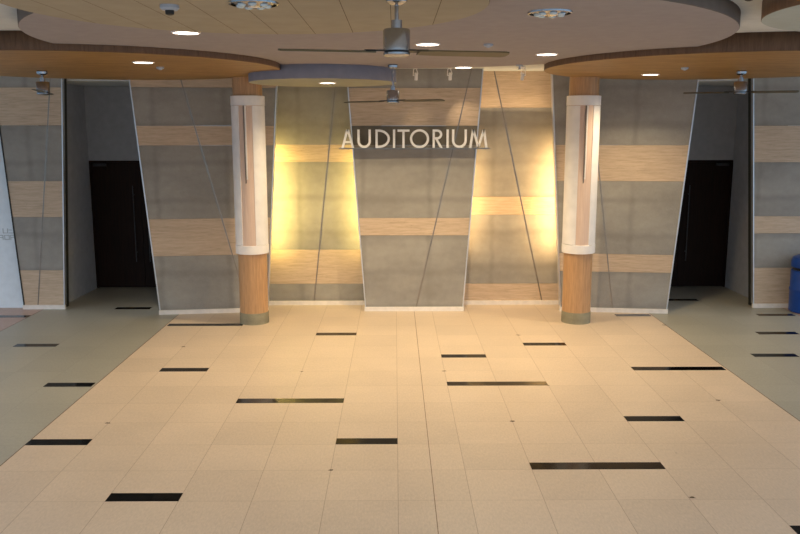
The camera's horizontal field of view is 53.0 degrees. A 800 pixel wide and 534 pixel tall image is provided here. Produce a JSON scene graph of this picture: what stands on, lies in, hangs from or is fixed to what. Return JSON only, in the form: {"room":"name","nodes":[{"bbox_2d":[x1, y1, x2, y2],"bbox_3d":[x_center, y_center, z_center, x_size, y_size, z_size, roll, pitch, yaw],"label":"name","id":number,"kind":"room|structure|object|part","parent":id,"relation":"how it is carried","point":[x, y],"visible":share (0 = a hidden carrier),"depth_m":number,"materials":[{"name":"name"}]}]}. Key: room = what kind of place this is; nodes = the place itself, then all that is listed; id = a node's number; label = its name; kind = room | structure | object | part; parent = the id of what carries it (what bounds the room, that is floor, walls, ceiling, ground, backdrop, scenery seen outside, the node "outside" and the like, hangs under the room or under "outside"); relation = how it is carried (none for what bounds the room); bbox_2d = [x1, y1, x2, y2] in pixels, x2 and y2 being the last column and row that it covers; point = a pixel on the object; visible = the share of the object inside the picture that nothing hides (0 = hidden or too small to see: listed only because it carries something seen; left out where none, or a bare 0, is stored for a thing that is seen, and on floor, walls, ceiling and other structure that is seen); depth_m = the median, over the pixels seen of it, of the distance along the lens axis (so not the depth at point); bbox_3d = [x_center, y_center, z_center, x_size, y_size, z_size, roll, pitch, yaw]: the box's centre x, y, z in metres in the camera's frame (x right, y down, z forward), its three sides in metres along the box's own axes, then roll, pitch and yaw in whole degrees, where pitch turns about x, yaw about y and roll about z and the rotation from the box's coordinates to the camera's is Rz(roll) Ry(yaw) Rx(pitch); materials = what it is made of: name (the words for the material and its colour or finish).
{"room":"auditorium lobby","nodes":[
{"label":"auditorium lobby","id":0,"kind":"room"},
{"bbox_2d":[0,125,37,307],"bbox_3d":[-7.865,-1.268,13.501,3.800,3.970,0.152,0,10,0],"label":"wall","id":1,"kind":"structure","parent":0,"point":[10,286],"depth_m":13.62,"materials":[{"name":"white paint"}]},
{"bbox_2d":[0,76,66,308],"bbox_3d":[-6.050,-1.245,13.361,1.149,3.970,0.100,0,10,0],"label":"wall","id":2,"kind":"structure","parent":0,"point":[33,156],"depth_m":13.31,"materials":[{"name":"concrete"}]},
{"bbox_3d":[-6.054,0.681,13.662,0.716,0.070,0.050,0,10,0],"label":"baseboard","id":3,"kind":"part","parent":2,"relation":"part of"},
{"bbox_2d":[38,79,68,306],"bbox_3d":[-5.737,-1.270,13.506,0.454,3.970,0.180,0,10,0],"label":"trim","id":4,"kind":"structure","parent":2,"relation":"attached to","point":[65,80],"depth_m":13.53,"materials":[{"name":"black metal"}]},
{"bbox_2d":[67,84,96,301],"bbox_3d":[-5.911,-1.423,14.407,0.120,3.970,1.640,0,10,0],"label":"wall","id":5,"kind":"structure","parent":0,"point":[82,268],"depth_m":14.64,"materials":[{"name":"grey paint"}]},
{"bbox_2d":[67,79,128,85],"bbox_3d":[-4.762,-3.301,14.085,2.180,0.160,1.580,0,10,0],"label":"ceiling","id":6,"kind":"structure","parent":0,"point":[82,82],"depth_m":13.77,"materials":[{"name":"white paint"}]},
{"bbox_2d":[84,86,168,160],"bbox_3d":[-4.916,-1.567,15.251,2.320,3.970,0.140,0,10,0],"label":"wall","id":7,"kind":"structure","parent":0,"point":[101,146],"depth_m":15.06,"materials":[{"name":"grey paint"}]},
{"bbox_2d":[84,87,135,132],"bbox_3d":[-4.917,-2.927,14.942,2.280,0.845,0.015,0,10,0],"label":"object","id":8,"kind":"structure","parent":7,"relation":"attached to","point":[107,109],"depth_m":14.93,"materials":[{"name":"grey paint"}]},
{"bbox_2d":[89,161,155,287],"bbox_3d":[-4.915,-0.880,15.297,2.200,2.600,0.320,0,10,0],"label":"door","id":9,"kind":"structure","parent":7,"relation":"in","point":[122,245],"depth_m":15.32,"materials":[{"name":"brown wood"}]},
{"bbox_3d":[-5.045,-0.822,15.285,0.020,1.450,0.080,0,10,0],"label":"handle","id":10,"kind":"part","parent":9,"relation":"part of","materials":[{"name":"metal"}]},
{"bbox_3d":[-4.785,-0.822,15.287,0.020,1.450,0.080,0,10,0],"label":"handle","id":11,"kind":"part","parent":9,"relation":"part of","materials":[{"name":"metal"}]},
{"bbox_2d":[129,78,277,314],"bbox_3d":[-3.112,-1.199,13.076,2.345,3.970,0.139,-1,10,-7],"label":"wall","id":12,"kind":"structure","parent":0,"point":[188,183],"depth_m":13.00,"materials":[{"name":"concrete"}]},
{"bbox_3d":[-3.090,0.731,13.361,1.789,0.070,0.050,-1,10,-7],"label":"baseboard","id":13,"kind":"part","parent":12,"relation":"part of","materials":[{"name":"white"}]},
{"bbox_2d":[0,0,789,70],"bbox_3d":[0.269,-2.415,8.011,20.000,0.120,14.600,0,10,0],"label":"ceiling","id":14,"kind":"structure","parent":0,"point":[750,19],"depth_m":7.45,"materials":[{"name":"paint"}]},
{"bbox_2d":[0,30,280,79],"bbox_3d":[-3.916,-2.640,10.278,4.720,0.190,4.720,0,10,0],"label":"ceiling panel","id":15,"kind":"object","parent":14,"relation":"attached to","point":[21,54],"visible":0.66,"depth_m":9.39,"materials":[{"name":"brown wood"}]},
{"bbox_2d":[32,70,53,95],"bbox_3d":[-4.769,-2.457,10.709,0.170,0.314,1.500,-3,10,-17],"label":"ceiling fan","id":16,"kind":"object","parent":15,"relation":"hanging from","point":[42,87],"visible":1,"depth_m":10.65,"materials":[{"name":"silver metal"}]},
{"bbox_3d":[-4.769,-2.408,10.717,0.170,0.135,0.170,-3,10,-17],"label":"motor","id":17,"kind":"part","parent":16,"relation":"part of","materials":[{"name":"silver metal"}]},
{"bbox_2d":[132,61,154,63],"bbox_3d":[-2.990,-2.381,9.344,0.256,0.010,0.256,0,10,0],"label":"recessed light","id":18,"kind":"object","parent":15,"relation":"attached to","point":[137,62],"visible":1,"depth_m":9.34,"materials":[{"name":"beige plastic"}]},
{"bbox_2d":[248,64,395,86],"bbox_3d":[-1.104,-2.787,11.479,2.100,0.305,2.100,0,10,0],"label":"ceiling disc","id":19,"kind":"object","parent":14,"relation":"attached to","point":[295,75],"visible":0.73,"depth_m":10.70,"materials":[{"name":"blue paint"}]},
{"bbox_2d":[319,82,335,83],"bbox_3d":[-1.034,-2.617,11.416,0.256,0.010,0.256,0,10,0],"label":"recessed light","id":20,"kind":"object","parent":19,"relation":"attached to","point":[319,82],"visible":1,"depth_m":11.39,"materials":[{"name":"beige"}]},
{"bbox_2d":[17,0,740,67],"bbox_3d":[-0.176,-2.288,7.979,6.570,0.120,6.570,0,10,0],"label":"ceiling disc","id":21,"kind":"object","parent":14,"relation":"attached to","point":[593,26],"visible":0.56,"depth_m":7.42,"materials":[{"name":"paint"}]},
{"bbox_2d":[171,31,200,34],"bbox_3d":[-1.895,-2.072,7.101,0.256,0.010,0.256,0,10,0],"label":"recessed light","id":22,"kind":"object","parent":21,"relation":"attached to","point":[172,32],"visible":0.77,"depth_m":7.12,"materials":[{"name":"white ceramic"}]},
{"bbox_2d":[174,32,198,33],"bbox_3d":[-1.895,-2.074,7.101,0.226,0.004,0.226,0,10,0],"label":"diffuser","id":23,"kind":"object","parent":22,"relation":"attached to","point":[174,32],"depth_m":7.11,"materials":[{"name":"beige plastic"}]},
{"bbox_2d":[0,0,489,33],"bbox_3d":[-1.024,-1.774,5.403,3.240,0.029,3.240,0,10,0],"label":"ceiling disc","id":24,"kind":"object","parent":21,"relation":"attached to","point":[207,16],"visible":0.96,"depth_m":5.80,"materials":[{"name":"beige wood"}]},
{"bbox_2d":[160,4,178,15],"bbox_3d":[-1.544,-1.721,5.378,0.128,0.066,0.128,0,10,0],"label":"security camera","id":25,"kind":"object","parent":24,"relation":"attached to","point":[169,9],"visible":1,"depth_m":5.34,"materials":[{"name":"grey plastic"}]},
{"bbox_2d":[228,0,278,9],"bbox_3d":[-0.963,-1.721,5.280,0.330,0.034,0.330,0,10,0],"label":"recessed light","id":26,"kind":"object","parent":24,"relation":"attached to","point":[247,4],"visible":1,"depth_m":5.21,"materials":[{"name":"silver metal"}]},
{"bbox_2d":[278,0,508,57],"bbox_3d":[-0.021,-1.505,5.019,1.480,0.374,0.170,-2,10,-12],"label":"ceiling fan","id":27,"kind":"object","parent":24,"relation":"hanging from","point":[396,39],"visible":1,"depth_m":4.99,"materials":[{"name":"silver metal"}]},
{"bbox_3d":[-0.449,-1.334,4.945,0.600,0.026,0.129,-2,10,-12],"label":"blade","id":28,"kind":"part","parent":27,"relation":"part of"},
{"bbox_3d":[-0.155,-1.355,5.013,0.125,0.016,0.060,-2,10,-12],"label":"blade arm","id":29,"kind":"part","parent":27,"relation":"part of","materials":[{"name":"black plastic"}]},
{"bbox_3d":[-0.021,-1.425,5.032,0.170,0.135,0.170,-2,10,-12],"label":"motor","id":30,"kind":"part","parent":27,"relation":"part of","materials":[{"name":"silver metal"}]},
{"bbox_3d":[0.113,-1.365,5.074,0.125,0.016,0.060,-2,10,-12],"label":"blade arm","id":31,"kind":"part","parent":27,"relation":"part of","materials":[{"name":"black plastic"}]},
{"bbox_3d":[0.407,-1.368,5.145,0.600,0.026,0.130,-2,10,-12],"label":"blade","id":32,"kind":"part","parent":27,"relation":"part of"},
{"bbox_2d":[344,64,444,103],"bbox_3d":[-0.093,-2.415,10.595,1.500,0.504,0.170,5,11,29],"label":"ceiling fan","id":33,"kind":"object","parent":21,"relation":"hanging from","point":[392,94],"visible":1,"depth_m":10.55,"materials":[{"name":"silver metal"}]},
{"bbox_3d":[-0.483,-2.233,10.843,0.610,0.026,0.130,5,11,29],"label":"blade","id":34,"kind":"part","parent":33,"relation":"part of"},
{"bbox_3d":[-0.093,-2.272,10.619,0.170,0.135,0.170,5,11,29],"label":"motor","id":35,"kind":"part","parent":33,"relation":"part of","materials":[{"name":"silver metal"}]},
{"bbox_3d":[0.297,-2.162,10.421,0.610,0.026,0.130,5,11,29],"label":"blade","id":36,"kind":"part","parent":33,"relation":"part of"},
{"bbox_2d":[415,43,439,45],"bbox_3d":[0.278,-2.238,8.071,0.256,0.010,0.256,0,10,0],"label":"recessed light","id":37,"kind":"object","parent":21,"relation":"attached to","point":[417,44],"visible":1,"depth_m":8.07,"materials":[{"name":"beige plastic"}]},
{"bbox_2d":[418,44,437,45],"bbox_3d":[0.278,-2.240,8.071,0.226,0.004,0.226,0,10,0],"label":"diffuser","id":38,"kind":"object","parent":37,"relation":"attached to","point":[418,44],"depth_m":8.11,"materials":[{"name":"beige plastic"}]},
{"bbox_2d":[454,66,472,68],"bbox_3d":[0.869,-2.736,11.003,0.256,0.010,0.256,0,10,0],"label":"recessed light","id":39,"kind":"object","parent":21,"relation":"attached to","point":[461,67],"visible":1,"depth_m":11.00,"materials":[{"name":"beige"}]},
{"bbox_2d":[483,44,492,47],"bbox_3d":[0.888,-2.225,8.078,0.096,0.038,0.096,0,10,0],"label":"smoke detector","id":40,"kind":"object","parent":21,"relation":"attached to","point":[484,45],"visible":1,"depth_m":8.05,"materials":[{"name":"grey plastic"}]},
{"bbox_2d":[535,53,557,55],"bbox_3d":[1.671,-2.419,9.135,0.256,0.010,0.256,0,10,0],"label":"recessed light","id":41,"kind":"object","parent":21,"relation":"attached to","point":[538,54],"visible":1,"depth_m":9.13,"materials":[{"name":"beige plastic"}]},
{"bbox_2d":[527,9,572,17],"bbox_3d":[1.103,-1.858,5.900,0.330,0.034,0.330,0,10,0],"label":"recessed light","id":42,"kind":"object","parent":21,"relation":"attached to","point":[541,13],"visible":1,"depth_m":5.83,"materials":[{"name":"silver metal"}]},
{"bbox_2d":[413,68,417,80],"bbox_3d":[0.251,-2.998,12.432,0.084,0.211,0.094,6,11,32],"label":"spotlight","id":43,"kind":"object","parent":14,"relation":"attached to","point":[415,75],"visible":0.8,"depth_m":12.42,"materials":[{"name":"white metal"}]},
{"bbox_2d":[447,68,452,80],"bbox_3d":[0.781,-2.999,12.436,0.084,0.211,0.094,6,11,32],"label":"spotlight","id":44,"kind":"object","parent":14,"relation":"attached to","point":[450,73],"visible":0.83,"depth_m":12.42,"materials":[{"name":"white metal"}]},
{"bbox_2d":[520,66,525,80],"bbox_3d":[1.897,-3.001,12.443,0.084,0.211,0.094,-6,11,-32],"label":"spotlight","id":45,"kind":"object","parent":14,"relation":"attached to","point":[521,67],"visible":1,"depth_m":12.43,"materials":[{"name":"white metal"}]},
{"bbox_2d":[544,31,799,79],"bbox_3d":[4.223,-2.654,10.329,4.660,0.190,4.660,0,10,0],"label":"ceiling disc","id":46,"kind":"object","parent":14,"relation":"attached to","point":[761,54],"visible":0.77,"depth_m":9.31,"materials":[{"name":"brown wood"}]},
{"bbox_2d":[641,74,659,75],"bbox_3d":[3.566,-2.738,11.427,0.256,0.010,0.256,0,10,0],"label":"recessed light","id":47,"kind":"object","parent":46,"relation":"attached to","point":[641,74],"visible":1,"depth_m":11.36,"materials":[{"name":"beige"}]},
{"bbox_2d":[683,70,798,94],"bbox_3d":[4.571,-2.473,10.768,1.440,0.314,0.170,3,10,17],"label":"ceiling fan","id":48,"kind":"object","parent":46,"relation":"hanging from","point":[740,87],"visible":1,"depth_m":10.71,"materials":[{"name":"silver metal"}]},
{"bbox_3d":[4.159,-2.369,10.911,0.580,0.026,0.130,3,10,17],"label":"blade","id":49,"kind":"part","parent":48,"relation":"part of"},
{"bbox_3d":[4.571,-2.423,10.777,0.170,0.135,0.170,3,10,17],"label":"motor","id":50,"kind":"part","parent":48,"relation":"part of","materials":[{"name":"silver metal"}]},
{"bbox_3d":[4.983,-2.328,10.668,0.580,0.026,0.130,3,10,17],"label":"blade","id":51,"kind":"part","parent":48,"relation":"part of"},
{"bbox_2d":[761,0,799,30],"bbox_3d":[4.104,-1.887,5.661,2.840,0.140,2.840,0,10,0],"label":"ceiling disc","id":52,"kind":"object","parent":14,"relation":"attached to","point":[779,14],"visible":1,"depth_m":5.97,"materials":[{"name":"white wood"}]},
{"bbox_2d":[0,286,799,533],"bbox_3d":[-1.564,1.971,6.613,16.303,0.122,18.400,0,10,0],"label":"floor","id":53,"kind":"structure","parent":0,"point":[309,419],"depth_m":8.42,"materials":[{"name":"tile"}]},
{"bbox_2d":[230,77,268,324],"bbox_3d":[-2.307,-1.084,12.399,0.512,3.970,0.512,6,11,32],"label":"column","id":54,"kind":"structure","parent":53,"relation":"on","point":[247,102],"depth_m":12.21,"materials":[{"name":"brown wood"}]},
{"bbox_2d":[561,77,600,324],"bbox_3d":[2.793,-1.093,12.431,0.512,3.970,0.512,6,11,32],"label":"column","id":55,"kind":"structure","parent":53,"relation":"on","point":[583,104],"depth_m":12.24,"materials":[{"name":"brown wood"}]},
{"bbox_2d":[269,71,558,304],"bbox_3d":[0.234,-1.313,13.736,5.900,3.970,0.180,0,10,0],"label":"wall","id":56,"kind":"structure","parent":0,"point":[512,259],"depth_m":13.71,"materials":[{"name":"concrete"}]},
{"bbox_3d":[-1.514,0.624,13.987,2.400,0.070,0.050,0,10,0],"label":"baseboard","id":57,"kind":"part","parent":56,"relation":"part of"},
{"bbox_3d":[1.986,0.618,14.009,2.400,0.070,0.050,0,10,0],"label":"baseboard","id":58,"kind":"part","parent":56,"relation":"part of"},
{"bbox_2d":[347,69,483,310],"bbox_3d":[0.237,-1.225,13.218,2.206,3.970,0.130,0,10,0],"label":"wall","id":59,"kind":"structure","parent":0,"point":[414,206],"depth_m":13.17,"materials":[{"name":"concrete"}]},
{"bbox_3d":[0.239,0.704,13.505,1.670,0.070,0.050,0,10,0],"label":"baseboard","id":60,"kind":"part","parent":59,"relation":"part of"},
{"bbox_2d":[339,129,489,148],"bbox_3d":[0.233,-2.060,12.924,2.420,0.315,0.229,0,10,0],"label":"wall sign","id":61,"kind":"object","parent":59,"relation":"attached to","point":[483,134],"visible":1,"depth_m":12.82,"materials":[{"name":"metal"}]},
{"bbox_3d":[0.233,-1.913,12.949,2.420,0.018,0.229,0,10,0],"label":"rail","id":62,"kind":"part","parent":61,"relation":"part of","materials":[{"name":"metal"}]},
{"bbox_2d":[550,74,698,313],"bbox_3d":[3.579,-1.210,13.120,2.325,3.970,0.139,1,10,6],"label":"wall","id":63,"kind":"structure","parent":0,"point":[646,126],"depth_m":13.04,"materials":[{"name":"concrete"}]},
{"bbox_3d":[3.559,0.720,13.404,1.769,0.070,0.050,1,10,6],"label":"baseboard","id":64,"kind":"part","parent":63,"relation":"part of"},
{"bbox_2d":[688,132,734,159],"bbox_3d":[5.364,-1.584,15.316,2.320,3.970,0.140,0,10,0],"label":"wall","id":65,"kind":"structure","parent":0,"point":[715,145],"depth_m":15.13,"materials":[{"name":"grey paint"}]},
{"bbox_2d":[671,160,732,286],"bbox_3d":[5.364,-0.897,15.362,2.200,2.600,0.320,0,10,0],"label":"door","id":66,"kind":"structure","parent":65,"relation":"in","point":[700,259],"depth_m":15.40,"materials":[{"name":"brown wood"}]},
{"bbox_3d":[5.495,-0.840,15.352,0.020,1.450,0.080,0,10,0],"label":"handle","id":67,"kind":"part","parent":66,"relation":"part of","materials":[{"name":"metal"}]},
{"bbox_2d":[692,86,737,132],"bbox_3d":[5.363,-2.944,15.007,2.280,0.845,0.015,0,10,0],"label":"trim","id":68,"kind":"structure","parent":65,"relation":"attached to","point":[714,112],"depth_m":15.01,"materials":[{"name":"grey paint"}]},
{"bbox_2d":[698,79,747,85],"bbox_3d":[5.218,-3.318,14.149,2.180,0.160,1.580,0,10,0],"label":"ceiling","id":69,"kind":"structure","parent":0,"point":[705,82],"depth_m":13.87,"materials":[{"name":"white paint"}]},
{"bbox_2d":[725,85,747,297],"bbox_3d":[6.369,-1.443,14.485,0.120,3.970,1.640,0,10,0],"label":"wall","id":70,"kind":"structure","parent":0,"point":[736,279],"depth_m":14.90,"materials":[{"name":"grey paint"}]},
{"bbox_2d":[751,77,799,307],"bbox_3d":[6.946,-1.267,13.443,2.380,3.970,0.100,0,10,0],"label":"wall","id":71,"kind":"structure","parent":0,"point":[775,117],"depth_m":13.41,"materials":[{"name":"concrete"}]},
{"bbox_3d":[7.085,0.659,13.746,2.104,0.070,0.050,0,10,0],"label":"baseboard","id":72,"kind":"part","parent":71,"relation":"part of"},
{"bbox_3d":[8.440,2.105,5.789,3.700,0.120,16.600,0,10,0],"label":"floor","id":73,"kind":"structure","parent":0,"visible":0},
{"bbox_2d":[788,254,799,313],"bbox_3d":[6.784,0.268,13.348,0.556,0.975,0.556,0,10,0],"label":"litter bin","id":74,"kind":"object","parent":73,"relation":"on","point":[794,288],"visible":1,"depth_m":13.28,"materials":[{"name":"blue plastic"}]},
{"bbox_3d":[6.784,-0.106,13.284,0.550,0.215,0.550,0,10,0],"label":"lid","id":75,"kind":"part","parent":74,"relation":"part of","materials":[{"name":"blue plastic"}]},
{"bbox_3d":[8.335,-1.297,13.615,3.800,3.970,0.130,0,10,0],"label":"wall","id":76,"kind":"structure","parent":0,"visible":0},
{"bbox_2d":[748,78,751,305],"bbox_3d":[6.112,-1.290,13.581,0.646,3.970,0.180,0,10,0],"label":"trim","id":77,"kind":"structure","parent":76,"relation":"attached to","point":[749,79],"depth_m":13.62,"materials":[{"name":"black metal"}]}
]}

